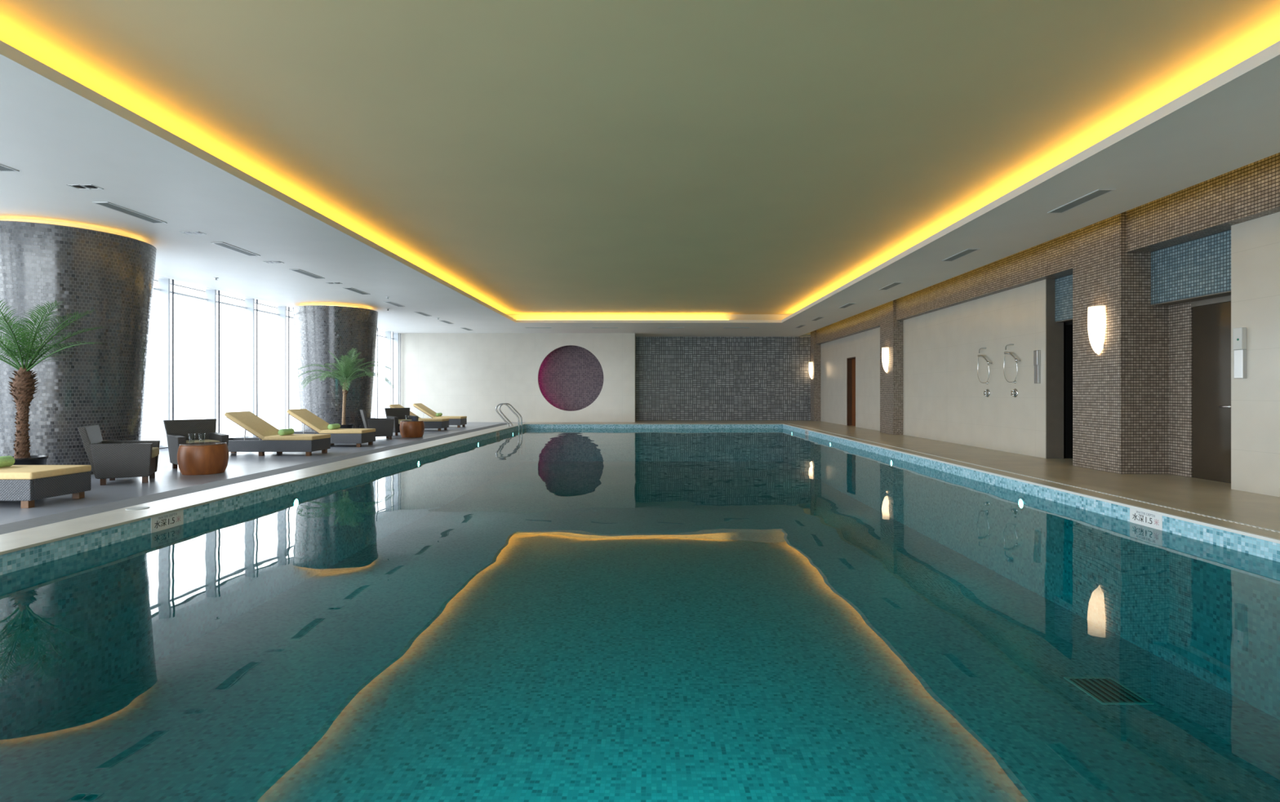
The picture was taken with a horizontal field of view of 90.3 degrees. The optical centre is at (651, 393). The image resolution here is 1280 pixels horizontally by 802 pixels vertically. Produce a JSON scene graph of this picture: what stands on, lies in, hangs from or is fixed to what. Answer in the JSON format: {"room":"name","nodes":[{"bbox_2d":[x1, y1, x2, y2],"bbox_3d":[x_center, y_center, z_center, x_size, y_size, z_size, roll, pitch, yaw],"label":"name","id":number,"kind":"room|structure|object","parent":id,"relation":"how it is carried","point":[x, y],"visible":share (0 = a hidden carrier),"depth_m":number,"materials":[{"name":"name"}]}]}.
{"room":"indoor swimming pool","nodes":[
{"label":"indoor swimming pool","id":0,"kind":"room"},
{"bbox_2d":[154,280,381,438],"bbox_3d":[-10.850,-0.805,12.600,0.100,4.010,31.200,0,0,0],"label":"wall","id":1,"kind":"structure","parent":0,"point":[154,280],"depth_m":16.64,"materials":[{"name":"grey"}]},
{"bbox_2d":[391,333,635,422],"bbox_3d":[-5.790,-0.631,27.100,10.220,3.663,1.800,0,0,0],"label":"wall","id":2,"kind":"structure","parent":0,"point":[468,375],"depth_m":26.20,"materials":[{"name":"white paint"}]},
{"bbox_2d":[391,333,398,404],"bbox_3d":[-10.510,-0.631,25.812,0.220,3.663,0.745,0,0,0],"label":"window","id":3,"kind":"structure","parent":2,"relation":"in","point":[395,335],"depth_m":26.14,"materials":[{"name":"grey"}]},
{"bbox_2d":[392,332,393,404],"bbox_3d":[-10.300,-0.641,24.680,0.024,3.623,1.440,0,0,0],"label":"roller blind","id":4,"kind":"object","parent":3,"relation":"attached to","point":[393,332],"visible":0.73,"depth_m":25.35,"materials":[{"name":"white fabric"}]},
{"bbox_2d":[538,346,603,411],"bbox_3d":[-3.320,-0.612,26.635,3.560,3.560,0.570,0,0,0],"label":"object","id":5,"kind":"object","parent":2,"relation":"attached to","point":[571,378],"visible":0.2,"depth_m":26.88,"materials":[{"name":"purple tile"}]},
{"bbox_2d":[0,0,1279,314],"bbox_3d":[-1.300,-2.860,12.600,19.200,0.100,31.200,0,0,0],"label":"ceiling","id":6,"kind":"structure","parent":0,"point":[527,157],"depth_m":6.24,"materials":[{"name":"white paint"}]},
{"bbox_2d":[506,314,791,319],"bbox_3d":[-0.080,-2.687,9.900,10.420,0.247,25.800,0,0,0],"label":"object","id":7,"kind":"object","parent":6,"relation":"attached to","point":[517,317],"depth_m":22.72,"materials":[{"name":"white paint"}]},
{"bbox_2d":[0,40,1279,337],"bbox_3d":[-2.235,-2.513,12.600,17.330,0.100,31.200,0,0,0],"label":"ceiling","id":8,"kind":"structure","parent":0,"point":[56,131],"depth_m":8.45,"materials":[{"name":"white paint"}]},
{"bbox_2d":[0,164,19,171],"bbox_3d":[-7.100,-2.458,6.550,0.200,0.010,1.000,0,0,0],"label":"ceiling vent","id":9,"kind":"object","parent":8,"relation":"in","point":[2,168],"visible":1,"depth_m":6.98,"materials":[{"name":"white plastic"}]},
{"bbox_2d":[66,184,102,189],"bbox_3d":[-6.760,-2.460,7.600,0.300,0.006,0.160,0,0,0],"label":"recessed light","id":10,"kind":"object","parent":8,"relation":"in","point":[86,186],"visible":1,"depth_m":7.59,"materials":[{"name":"white plastic"}]},
{"bbox_2d":[92,202,167,223],"bbox_3d":[-7.100,-2.458,8.700,0.200,0.010,1.000,0,0,0],"label":"ceiling vent","id":11,"kind":"object","parent":8,"relation":"in","point":[108,205],"visible":1,"depth_m":8.65,"materials":[{"name":"grey"}]},
{"bbox_2d":[179,231,206,235],"bbox_3d":[-7.050,-2.460,9.790,0.300,0.006,0.160,0,0,0],"label":"recessed light","id":12,"kind":"object","parent":8,"relation":"in","point":[185,233],"visible":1,"depth_m":9.78,"materials":[{"name":"white plastic"}]},
{"bbox_2d":[210,242,260,256],"bbox_3d":[-7.100,-2.458,10.900,0.200,0.010,1.000,0,0,0],"label":"ceiling vent","id":13,"kind":"object","parent":8,"relation":"in","point":[220,244],"visible":1,"depth_m":10.86,"materials":[{"name":"grey"}]},
{"bbox_2d":[262,261,284,263],"bbox_3d":[-7.100,-2.460,11.970,0.300,0.006,0.160,0,0,0],"label":"recessed light","id":14,"kind":"object","parent":8,"relation":"in","point":[268,262],"visible":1,"depth_m":11.96,"materials":[{"name":"white plastic"}]},
{"bbox_2d":[288,269,324,279],"bbox_3d":[-7.100,-2.458,13.150,0.200,0.010,1.000,0,0,0],"label":"ceiling vent","id":15,"kind":"object","parent":8,"relation":"in","point":[299,271],"visible":1,"depth_m":13.11,"materials":[{"name":"grey"}]},
{"bbox_2d":[325,282,342,284],"bbox_3d":[-7.100,-2.460,14.250,0.300,0.006,0.160,0,0,0],"label":"recessed light","id":16,"kind":"object","parent":8,"relation":"in","point":[326,282],"visible":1,"depth_m":14.17,"materials":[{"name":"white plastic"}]},
{"bbox_2d":[342,287,369,294],"bbox_3d":[-7.100,-2.458,15.350,0.200,0.010,1.000,0,0,0],"label":"ceiling vent","id":17,"kind":"object","parent":8,"relation":"in","point":[351,289],"visible":1,"depth_m":15.29,"materials":[{"name":"grey"}]},
{"bbox_2d":[383,301,404,306],"bbox_3d":[-7.100,-2.458,17.600,0.200,0.010,1.000,0,0,0],"label":"ceiling vent","id":18,"kind":"object","parent":8,"relation":"in","point":[387,302],"visible":1,"depth_m":17.51,"materials":[{"name":"grey"}]},
{"bbox_2d":[400,333,400,404],"bbox_3d":[-10.300,-0.641,25.785,0.024,3.623,0.730,0,0,0],"label":"roller blind","id":19,"kind":"object","parent":8,"relation":"hanging from","point":[400,334],"visible":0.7,"depth_m":26.11,"materials":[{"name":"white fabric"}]},
{"bbox_2d":[413,311,431,316],"bbox_3d":[-7.100,-2.458,19.800,0.200,0.010,1.000,0,0,0],"label":"ceiling vent","id":20,"kind":"object","parent":8,"relation":"in","point":[419,313],"visible":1,"depth_m":19.74,"materials":[{"name":"grey"}]},
{"bbox_2d":[440,320,453,324],"bbox_3d":[-7.100,-2.458,22.100,0.200,0.010,1.000,0,0,0],"label":"ceiling vent","id":21,"kind":"object","parent":8,"relation":"in","point":[445,322],"visible":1,"depth_m":22.07,"materials":[{"name":"grey"}]},
{"bbox_2d":[524,327,551,328],"bbox_3d":[-4.250,-2.458,23.950,1.000,0.010,0.200,0,0,0],"label":"ceiling vent","id":22,"kind":"object","parent":8,"relation":"in","point":[525,327],"visible":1,"depth_m":23.85,"materials":[{"name":"grey"}]},
{"bbox_2d":[591,327,617,328],"bbox_3d":[-1.750,-2.458,23.950,1.000,0.010,0.200,0,0,0],"label":"ceiling vent","id":23,"kind":"object","parent":8,"relation":"in","point":[591,327],"visible":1,"depth_m":23.85,"materials":[{"name":"grey"}]},
{"bbox_2d":[657,327,684,328],"bbox_3d":[0.730,-2.458,23.950,1.000,0.010,0.200,0,0,0],"label":"ceiling vent","id":24,"kind":"object","parent":8,"relation":"in","point":[657,327],"visible":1,"depth_m":23.85,"materials":[{"name":"grey"}]},
{"bbox_2d":[723,327,750,328],"bbox_3d":[3.200,-2.458,23.950,1.000,0.010,0.200,0,0,0],"label":"ceiling vent","id":25,"kind":"object","parent":8,"relation":"in","point":[723,327],"visible":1,"depth_m":23.85,"materials":[{"name":"grey"}]},
{"bbox_2d":[795,324,806,328],"bbox_3d":[5.500,-2.458,23.500,0.200,0.010,1.000,0,0,0],"label":"ceiling vent","id":26,"kind":"object","parent":8,"relation":"in","point":[800,326],"visible":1,"depth_m":23.32,"materials":[{"name":"grey"}]},
{"bbox_2d":[811,317,823,320],"bbox_3d":[5.500,-2.458,21.100,0.200,0.010,1.000,0,0,0],"label":"ceiling vent","id":27,"kind":"object","parent":8,"relation":"in","point":[816,318],"visible":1,"depth_m":21.01,"materials":[{"name":"grey"}]},
{"bbox_2d":[838,302,856,308],"bbox_3d":[5.500,-2.458,17.900,0.200,0.010,1.000,0,0,0],"label":"ceiling vent","id":28,"kind":"object","parent":8,"relation":"in","point":[849,304],"visible":1,"depth_m":17.84,"materials":[{"name":"grey"}]},
{"bbox_2d":[879,282,903,289],"bbox_3d":[5.500,-2.458,14.650,0.200,0.010,1.000,0,0,0],"label":"ceiling vent","id":29,"kind":"object","parent":8,"relation":"in","point":[895,284],"visible":1,"depth_m":14.58,"materials":[{"name":"grey"}]},
{"bbox_2d":[942,248,979,261],"bbox_3d":[5.500,-2.458,11.350,0.200,0.010,1.000,0,0,0],"label":"ceiling vent","id":30,"kind":"object","parent":8,"relation":"in","point":[967,251],"visible":1,"depth_m":11.30,"materials":[{"name":"grey"}]},
{"bbox_2d":[1047,189,1115,213],"bbox_3d":[5.500,-2.458,8.180,0.200,0.010,1.000,0,0,0],"label":"ceiling vent","id":31,"kind":"object","parent":8,"relation":"in","point":[1099,193],"visible":1,"depth_m":8.13,"materials":[{"name":"grey"}]},
{"bbox_2d":[0,424,1279,575],"bbox_3d":[0.085,1.738,11.000,8.910,1.363,21.040,0,0,0],"label":"pool edge","id":32,"kind":"structure","parent":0,"point":[13,562],"depth_m":6.56,"materials":[{"name":"teal tile"}]},
{"bbox_2d":[151,510,183,533],"bbox_3d":[-4.247,1.124,5.590,0.005,0.132,0.370,0,0,0],"label":"depth marker","id":33,"kind":"object","parent":32,"relation":"attached to","point":[158,523],"visible":1,"depth_m":5.58,"materials":[{"name":"white tile"}]},
{"bbox_2d":[0,428,1279,801],"bbox_3d":[0.085,1.190,11.000,8.670,0.001,20.800,0,0,0],"label":"pool water","id":34,"kind":"object","parent":32,"relation":"in","point":[527,615],"visible":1,"depth_m":3.06,"materials":[{"name":"liquid"}]},
{"bbox_2d":[525,423,782,424],"bbox_3d":[0.088,1.046,21.621,8.653,0.022,0.458,0,0,0],"label":"trim","id":35,"kind":"structure","parent":32,"relation":"on","point":[526,424],"depth_m":21.40,"materials":[{"name":"tile"}]},
{"bbox_2d":[782,423,1279,544],"bbox_3d":[4.429,1.046,11.000,0.042,0.025,20.800,0,0,0],"label":"trim","id":36,"kind":"structure","parent":32,"relation":"on","point":[1148,510],"depth_m":6.19,"materials":[{"name":"white tile"}]},
{"bbox_2d":[1129,508,1162,530],"bbox_3d":[4.417,1.124,5.690,0.005,0.132,0.370,0,0,0],"label":"depth marker","id":37,"kind":"object","parent":32,"relation":"attached to","point":[1137,517],"visible":1,"depth_m":5.68,"materials":[{"name":"white tile"}]},
{"bbox_3d":[0.070,1.189,11.000,9.660,0.263,21.700,0,0,0],"label":"trim","id":38,"kind":"structure","parent":32,"relation":"attached to","visible":0},
{"bbox_2d":[0,423,525,555],"bbox_3d":[-4.499,1.046,11.000,0.522,0.022,21.700,0,0,0],"label":"trim","id":39,"kind":"structure","parent":38,"relation":"on","point":[11,542],"depth_m":6.04,"materials":[{"name":"stone"}]},
{"bbox_2d":[125,506,149,510],"bbox_3d":[-4.600,1.032,5.700,0.170,0.005,0.170,0,0,0],"label":"lid","id":40,"kind":"object","parent":39,"relation":"on","point":[135,508],"visible":1,"depth_m":5.68,"materials":[{"name":"grey metal"}]},
{"bbox_2d":[495,403,522,431],"bbox_3d":[-4.449,1.125,19.950,0.759,1.620,0.530,0,0,0],"label":"pool handrail","id":41,"kind":"object","parent":39,"relation":"attached to","point":[500,404],"visible":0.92,"depth_m":19.73,"materials":[{"name":"silver metal"}]},
{"bbox_2d":[783,423,1279,539],"bbox_3d":[4.675,1.046,11.000,0.450,0.022,21.700,0,0,0],"label":"trim","id":42,"kind":"structure","parent":38,"relation":"on","point":[1189,515],"depth_m":6.52,"materials":[{"name":"beige stone"}]},
{"bbox_2d":[790,423,1279,533],"bbox_3d":[4.675,1.033,11.140,0.040,0.004,21.080,0,0,0],"label":"trim","id":43,"kind":"structure","parent":42,"relation":"on","point":[1252,526],"depth_m":6.55,"materials":[{"name":"white tile"}]},
{"bbox_2d":[0,420,1279,525],"bbox_3d":[-1.300,1.260,12.600,19.200,0.120,31.200,0,0,0],"label":"floor","id":44,"kind":"structure","parent":0,"point":[1214,496],"depth_m":9.11,"materials":[{"name":"beige stone"}]},
{"bbox_2d":[0,465,91,508],"bbox_3d":[-7.435,0.783,6.960,2.010,0.834,0.720,0,0,0],"label":"sun lounger","id":45,"kind":"object","parent":44,"relation":"on","point":[25,484],"visible":0.98,"depth_m":6.79,"materials":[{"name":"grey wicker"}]},
{"bbox_2d":[0,455,14,467],"bbox_3d":[-7.200,0.762,6.965,0.120,0.120,0.370,0,0,0],"label":"rolled towel","id":46,"kind":"object","parent":45,"relation":"on","point":[5,461],"visible":1,"depth_m":7.06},
{"bbox_2d":[0,298,102,465],"bbox_3d":[-7.864,0.002,7.838,1.762,2.395,1.975,0,0,-39],"label":"potted palm","id":47,"kind":"object","parent":44,"relation":"on","point":[23,388],"visible":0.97,"depth_m":7.89,"materials":[{"name":"green"}]},
{"bbox_2d":[12,455,48,465],"bbox_3d":[-7.860,1.000,7.950,0.480,0.400,0.480,0,0,0],"label":"pot","id":48,"kind":"object","parent":47,"relation":"on","point":[19,460],"depth_m":7.89,"materials":[{"name":"black"}]},
{"bbox_2d":[0,218,156,475],"bbox_3d":[-9.000,-0.631,9.800,2.180,3.663,2.180,0,0,0],"label":"column","id":49,"kind":"structure","parent":44,"relation":"on","point":[83,268],"depth_m":9.16,"materials":[{"name":"grey tile"}]},
{"bbox_2d":[77,425,159,485],"bbox_3d":[-7.159,0.818,8.606,0.757,0.765,0.717,0,0,-30],"label":"wicker armchair","id":50,"kind":"object","parent":44,"relation":"on","point":[111,460],"visible":1,"depth_m":8.37,"materials":[{"name":"grey wicker"}]},
{"bbox_2d":[151,447,159,457],"bbox_3d":[-7.052,0.820,8.668,0.510,0.120,0.440,0,0,-30],"label":"seat cushion","id":51,"kind":"object","parent":50,"relation":"on","point":[155,451],"depth_m":8.75,"materials":[{"name":"beige fabric"}]},
{"bbox_2d":[153,279,169,448],"bbox_3d":[-10.510,-0.631,13.027,0.220,3.663,1.455,0,0,0],"label":"window","id":52,"kind":"structure","parent":44,"relation":"on","point":[163,289],"depth_m":13.71,"materials":[{"name":"grey"}]},
{"bbox_2d":[159,280,173,448],"bbox_3d":[-10.300,-0.641,13.000,0.024,3.623,1.440,0,0,0],"label":"window mullion","id":53,"kind":"object","parent":52,"relation":"attached to","point":[172,280],"visible":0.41,"depth_m":13.68,"materials":[{"name":"grey metal"}]},
{"bbox_2d":[169,289,216,432],"bbox_3d":[-10.510,-0.631,14.488,0.220,3.663,1.455,0,0,0],"label":"window","id":54,"kind":"structure","parent":44,"relation":"on","point":[211,295],"depth_m":15.16,"materials":[{"name":"grey"}]},
{"bbox_2d":[163,418,229,468],"bbox_3d":[-7.313,0.818,10.244,0.757,0.765,0.717,0,0,40],"label":"wicker armchair","id":55,"kind":"object","parent":44,"relation":"on","point":[178,432],"visible":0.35,"depth_m":10.30,"materials":[{"name":"grey wicker"}]},
{"bbox_2d":[186,439,220,443],"bbox_3d":[-7.218,0.820,10.165,0.510,0.120,0.440,0,0,40],"label":"seat cushion","id":56,"kind":"object","parent":55,"relation":"on","point":[211,440],"depth_m":10.09,"materials":[{"name":"beige fabric"}]},
{"bbox_2d":[177,442,228,475],"bbox_3d":[-6.720,0.978,9.550,0.636,0.445,0.636,0,0,0],"label":"table","id":57,"kind":"object","parent":44,"relation":"on","point":[195,458],"visible":1,"depth_m":9.31,"materials":[{"name":"brown wood"}]},
{"bbox_2d":[216,298,254,438],"bbox_3d":[-10.510,-0.631,15.947,0.220,3.663,1.455,0,0,0],"label":"window","id":58,"kind":"structure","parent":44,"relation":"on","point":[249,307],"depth_m":16.63,"materials":[{"name":"grey"}]},
{"bbox_2d":[217,290,219,433],"bbox_3d":[-10.300,-0.641,14.460,0.024,3.623,1.440,0,0,0],"label":"window mullion","id":59,"kind":"object","parent":58,"relation":"attached to","point":[218,291],"visible":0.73,"depth_m":15.15,"materials":[{"name":"grey metal"}]},
{"bbox_2d":[250,299,257,438],"bbox_3d":[-10.300,-0.641,15.920,0.024,3.623,1.440,0,0,0],"label":"window mullion","id":60,"kind":"object","parent":58,"relation":"attached to","point":[256,300],"visible":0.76,"depth_m":16.60,"materials":[{"name":"grey metal"}]},
{"bbox_2d":[0,423,510,534],"bbox_3d":[-4.940,1.119,11.000,0.360,0.163,21.700,0,0,0],"label":"trim","id":61,"kind":"structure","parent":44,"relation":"on","point":[54,518],"depth_m":6.64,"materials":[{"name":"grey stone"}]},
{"bbox_2d":[254,306,286,437],"bbox_3d":[-10.510,-0.631,17.407,0.220,3.663,1.455,0,0,0],"label":"window","id":62,"kind":"structure","parent":44,"relation":"on","point":[282,311],"depth_m":18.08,"materials":[{"name":"grey"}]},
{"bbox_2d":[257,306,289,438],"bbox_3d":[-10.300,-0.641,17.380,0.024,3.623,1.440,0,0,0],"label":"window mullion","id":63,"kind":"object","parent":62,"relation":"attached to","point":[288,307],"visible":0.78,"depth_m":18.06,"materials":[{"name":"grey metal"}]},
{"bbox_2d":[224,411,330,456],"bbox_3d":[-7.455,0.783,12.460,2.010,0.834,0.720,0,0,0],"label":"sun lounger","id":64,"kind":"object","parent":44,"relation":"on","point":[268,440],"visible":0.84,"depth_m":12.10,"materials":[{"name":"yellow fabric"}]},
{"bbox_2d":[224,411,279,439],"bbox_3d":[-7.732,0.632,12.460,0.786,0.533,0.720,0,0,0],"label":"backrest cushion","id":65,"kind":"object","parent":64,"relation":"on","point":[247,420],"depth_m":12.31,"materials":[{"name":"yellow fabric"}]},
{"bbox_2d":[277,428,294,435],"bbox_3d":[-7.160,0.762,12.485,0.120,0.120,0.370,0,0,0],"label":"rolled towel","id":66,"kind":"object","parent":64,"relation":"on","point":[289,431],"visible":1,"depth_m":12.39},
{"bbox_2d":[286,408,375,447],"bbox_3d":[-7.415,0.783,14.460,2.010,0.834,0.720,0,0,0],"label":"sun lounger","id":67,"kind":"object","parent":44,"relation":"on","point":[340,436],"visible":0.64,"depth_m":14.13,"materials":[{"name":"yellow fabric"}]},
{"bbox_2d":[286,408,328,432],"bbox_3d":[-7.692,0.632,14.460,0.786,0.533,0.720,0,0,0],"label":"backrest cushion","id":68,"kind":"object","parent":67,"relation":"on","point":[308,419],"depth_m":14.28,"materials":[{"name":"yellow fabric"}]},
{"bbox_2d":[327,423,340,430],"bbox_3d":[-7.220,0.762,14.485,0.120,0.120,0.370,0,0,0],"label":"rolled towel","id":69,"kind":"object","parent":67,"relation":"on","point":[335,426],"visible":1,"depth_m":14.38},
{"bbox_2d":[293,302,377,431],"bbox_3d":[-9.000,-0.631,18.200,2.180,3.663,2.180,0,0,0],"label":"column","id":70,"kind":"structure","parent":44,"relation":"on","point":[321,329],"depth_m":17.35,"materials":[{"name":"grey tile"}]},
{"bbox_2d":[295,348,393,428],"bbox_3d":[-7.797,0.006,16.325,2.577,2.387,1.900,0,0,0],"label":"potted palm","id":71,"kind":"object","parent":44,"relation":"on","point":[345,375],"visible":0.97,"depth_m":16.21,"materials":[{"name":"green"}]},
{"bbox_2d":[339,423,354,428],"bbox_3d":[-7.880,1.000,16.300,0.480,0.400,0.480,0,0,0],"label":"pot","id":72,"kind":"object","parent":71,"relation":"on","point":[344,425],"depth_m":16.17,"materials":[{"name":"black"}]},
{"bbox_2d":[370,355,375,417],"bbox_3d":[-10.510,-0.631,23.247,0.220,3.663,1.455,0,0,0],"label":"window","id":73,"kind":"structure","parent":44,"relation":"on","point":[373,404],"depth_m":23.93,"materials":[{"name":"grey"}]},
{"bbox_2d":[360,409,394,439],"bbox_3d":[-7.139,0.818,16.566,0.757,0.765,0.717,0,0,-30],"label":"wicker armchair","id":74,"kind":"object","parent":44,"relation":"on","point":[384,427],"visible":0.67,"depth_m":16.32,"materials":[{"name":"grey wicker"}]},
{"bbox_2d":[376,331,391,418],"bbox_3d":[-10.510,-0.631,24.707,0.220,3.663,1.455,0,0,0],"label":"window","id":75,"kind":"structure","parent":44,"relation":"on","point":[388,334],"depth_m":25.38,"materials":[{"name":"grey"}]},
{"bbox_2d":[377,328,377,417],"bbox_3d":[-10.300,-0.641,23.220,0.024,3.623,1.440,0,0,0],"label":"roller blind","id":76,"kind":"object","parent":75,"relation":"attached to","point":[377,328],"visible":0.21,"depth_m":23.92,"materials":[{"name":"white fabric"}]},
{"bbox_2d":[384,408,418,435],"bbox_3d":[-7.196,0.818,18.351,0.717,0.765,0.757,0,0,-42],"label":"wicker armchair","id":77,"kind":"object","parent":44,"relation":"on","point":[398,415],"visible":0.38,"depth_m":18.44,"materials":[{"name":"black wicker"}]},
{"bbox_2d":[398,419,411,424],"bbox_3d":[-7.113,0.820,18.259,0.440,0.120,0.510,0,0,-42],"label":"seat cushion","id":78,"kind":"object","parent":77,"relation":"on","point":[399,420],"depth_m":18.01,"materials":[{"name":"beige fabric"}]},
{"bbox_2d":[400,420,424,438],"bbox_3d":[-6.520,0.978,17.350,0.636,0.445,0.636,0,0,0],"label":"table","id":79,"kind":"object","parent":44,"relation":"on","point":[408,428],"visible":0.95,"depth_m":17.10,"materials":[{"name":"brown wood"}]},
{"bbox_2d":[411,416,417,421],"bbox_3d":[-6.480,0.692,17.420,0.128,0.125,0.108,0,0,0],"label":"box","id":80,"kind":"object","parent":79,"relation":"on","point":[413,418],"visible":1,"depth_m":17.37,"materials":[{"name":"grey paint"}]},
{"bbox_2d":[389,404,448,431],"bbox_3d":[-7.615,0.783,20.460,2.010,0.834,0.720,0,0,0],"label":"sun lounger","id":81,"kind":"object","parent":44,"relation":"on","point":[439,424],"visible":0.44,"depth_m":20.11,"materials":[{"name":"yellow fabric"}]},
{"bbox_2d":[389,404,421,418],"bbox_3d":[-7.893,0.632,20.460,0.786,0.533,0.720,0,0,0],"label":"backrest cushion","id":82,"kind":"object","parent":81,"relation":"on","point":[398,406],"depth_m":20.51,"materials":[{"name":"yellow fabric"}]},
{"bbox_2d":[413,403,466,427],"bbox_3d":[-7.615,0.783,22.460,2.010,0.834,0.720,0,0,0],"label":"sun lounger","id":83,"kind":"object","parent":44,"relation":"on","point":[453,420],"visible":0.56,"depth_m":22.13,"materials":[{"name":"yellow fabric"}]},
{"bbox_2d":[413,403,437,418],"bbox_3d":[-7.893,0.632,22.460,0.786,0.533,0.720,0,0,0],"label":"backrest cushion","id":84,"kind":"object","parent":83,"relation":"on","point":[430,413],"depth_m":22.20,"materials":[{"name":"yellow fabric"}]},
{"bbox_2d":[635,332,810,420],"bbox_3d":[-1.300,-0.855,28.000,19.200,4.110,0.400,0,0,0],"label":"wall","id":85,"kind":"structure","parent":0,"point":[677,378],"depth_m":27.80,"materials":[{"name":"grey tile"}]},
{"bbox_2d":[810,330,821,421],"bbox_3d":[7.275,-0.805,27.500,0.650,4.010,0.600,0,0,0],"label":"wall","id":86,"kind":"structure","parent":0,"point":[815,349],"depth_m":27.20,"materials":[{"name":"brown tile"}]},
{"bbox_2d":[808,361,813,379],"bbox_3d":[6.872,-0.978,27.500,0.156,0.775,0.300,0,0,0],"label":"wall sconce","id":87,"kind":"object","parent":86,"relation":"attached to","point":[811,364],"visible":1,"depth_m":27.40,"materials":[{"name":"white glass"}]},
{"bbox_2d":[880,299,902,435],"bbox_3d":[7.275,-0.805,18.825,0.650,4.010,1.050,0,0,0],"label":"wall","id":88,"kind":"structure","parent":0,"point":[891,329],"depth_m":18.40,"materials":[{"name":"brown tile"}]},
{"bbox_2d":[881,346,888,373],"bbox_3d":[6.872,-0.978,18.750,0.156,0.775,0.300,0,0,0],"label":"wall sconce","id":89,"kind":"object","parent":88,"relation":"attached to","point":[885,351],"visible":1,"depth_m":18.65,"materials":[{"name":"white glass"}]},
{"bbox_2d":[816,152,1279,344],"bbox_3d":[7.670,-2.450,12.100,1.260,0.720,30.200,0,0,0],"label":"wall","id":90,"kind":"structure","parent":0,"point":[1250,192],"depth_m":9.13,"materials":[{"name":"brown glass"}]},
{"bbox_2d":[821,212,1279,497],"bbox_3d":[7.770,-0.445,12.100,1.060,3.290,30.200,0,0,0],"label":"wall","id":91,"kind":"structure","parent":0,"point":[944,400],"depth_m":12.93,"materials":[{"name":"beige paint"}]},
{"bbox_2d":[847,356,855,426],"bbox_3d":[7.425,-0.045,23.085,0.350,2.490,1.030,0,0,0],"label":"door","id":92,"kind":"structure","parent":91,"relation":"in","point":[851,361],"depth_m":23.55,"materials":[{"name":"orange wood"}]},
{"bbox_2d":[977,347,991,397],"bbox_3d":[7.188,-0.449,13.767,0.116,1.074,0.506,0,0,-5],"label":"shower","id":93,"kind":"object","parent":91,"relation":"attached to","point":[987,393],"visible":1,"depth_m":13.68,"materials":[{"name":"silver metal"}]},
{"bbox_2d":[1003,343,1020,397],"bbox_3d":[7.188,-0.449,12.727,0.116,1.074,0.506,0,0,-5],"label":"shower","id":94,"kind":"object","parent":91,"relation":"attached to","point":[1015,393],"visible":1,"depth_m":12.64,"materials":[{"name":"silver metal"}]},
{"bbox_2d":[1033,350,1040,383],"bbox_3d":[7.209,-0.490,11.900,0.062,0.620,0.124,0,0,0],"label":"wall dispenser","id":95,"kind":"object","parent":91,"relation":"attached to","point":[1037,353],"visible":1,"depth_m":11.85,"materials":[{"name":"silver metal"}]},
{"bbox_2d":[1045,279,1063,458],"bbox_3d":[7.402,-0.445,11.680,0.316,3.290,0.020,0,0,0],"label":"trim","id":96,"kind":"structure","parent":91,"relation":"attached to","point":[1054,330],"depth_m":11.67,"materials":[{"name":"grey stone"}]},
{"bbox_2d":[1054,274,1072,321],"bbox_3d":[7.535,-1.700,11.085,0.270,0.780,1.170,0,0,0],"label":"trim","id":97,"kind":"structure","parent":91,"relation":"attached to","point":[1063,286],"depth_m":11.41,"materials":[{"name":"blue tile"}]},
{"bbox_2d":[1063,321,1072,458],"bbox_3d":[7.790,-0.055,11.125,0.460,2.510,1.250,0,0,0],"label":"doorway","id":98,"kind":"structure","parent":91,"relation":"attached to","point":[1068,329],"depth_m":11.69,"materials":[{"name":"black"}]},
{"bbox_2d":[1056,290,1231,322],"bbox_3d":[7.535,-1.302,9.810,0.250,0.015,3.700,0,0,0],"label":"trim","id":99,"kind":"structure","parent":91,"relation":"attached to","point":[1226,293],"depth_m":8.84,"materials":[{"name":"grey stone"}]},
{"bbox_2d":[1151,229,1231,304],"bbox_3d":[7.535,-1.700,8.690,0.270,0.780,1.480,0,0,0],"label":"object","id":100,"kind":"structure","parent":91,"relation":"attached to","point":[1200,267],"depth_m":8.71,"materials":[{"name":"blue tile"}]},
{"bbox_2d":[1191,295,1231,307],"bbox_3d":[7.680,-1.265,8.500,0.020,0.090,1.100,0,0,0],"label":"trim","id":101,"kind":"structure","parent":91,"relation":"attached to","point":[1224,299],"depth_m":8.71,"materials":[{"name":"grey stone"}]},
{"bbox_2d":[1192,301,1231,483],"bbox_3d":[7.684,-0.010,8.500,0.111,2.420,1.100,0,0,0],"label":"door","id":102,"kind":"structure","parent":91,"relation":"in","point":[1211,323],"depth_m":8.72,"materials":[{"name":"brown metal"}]},
{"bbox_2d":[1232,327,1246,378],"bbox_3d":[7.208,-0.490,7.800,0.064,0.620,0.124,0,0,0],"label":"wall dispenser","id":103,"kind":"object","parent":91,"relation":"attached to","point":[1239,335],"visible":1,"depth_m":7.77,"materials":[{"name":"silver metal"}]},
{"bbox_2d":[1072,211,1168,474],"bbox_3d":[7.310,-0.805,9.965,0.720,4.010,1.070,0,0,0],"label":"pillar","id":104,"kind":"structure","parent":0,"point":[1121,393],"depth_m":9.45,"materials":[{"name":"brown tile"}]},
{"bbox_2d":[1087,304,1106,355],"bbox_3d":[6.872,-0.978,9.870,0.156,0.775,0.300,0,0,0],"label":"wall sconce","id":105,"kind":"object","parent":104,"relation":"attached to","point":[1095,314],"visible":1,"depth_m":9.79,"materials":[{"name":"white glass"}]},
{"bbox_2d":[1168,302,1224,477],"bbox_3d":[7.985,-0.445,9.775,0.630,3.290,1.450,0,0,0],"label":"wall","id":106,"kind":"structure","parent":0,"point":[1180,315],"depth_m":9.22,"materials":[{"name":"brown tile"}]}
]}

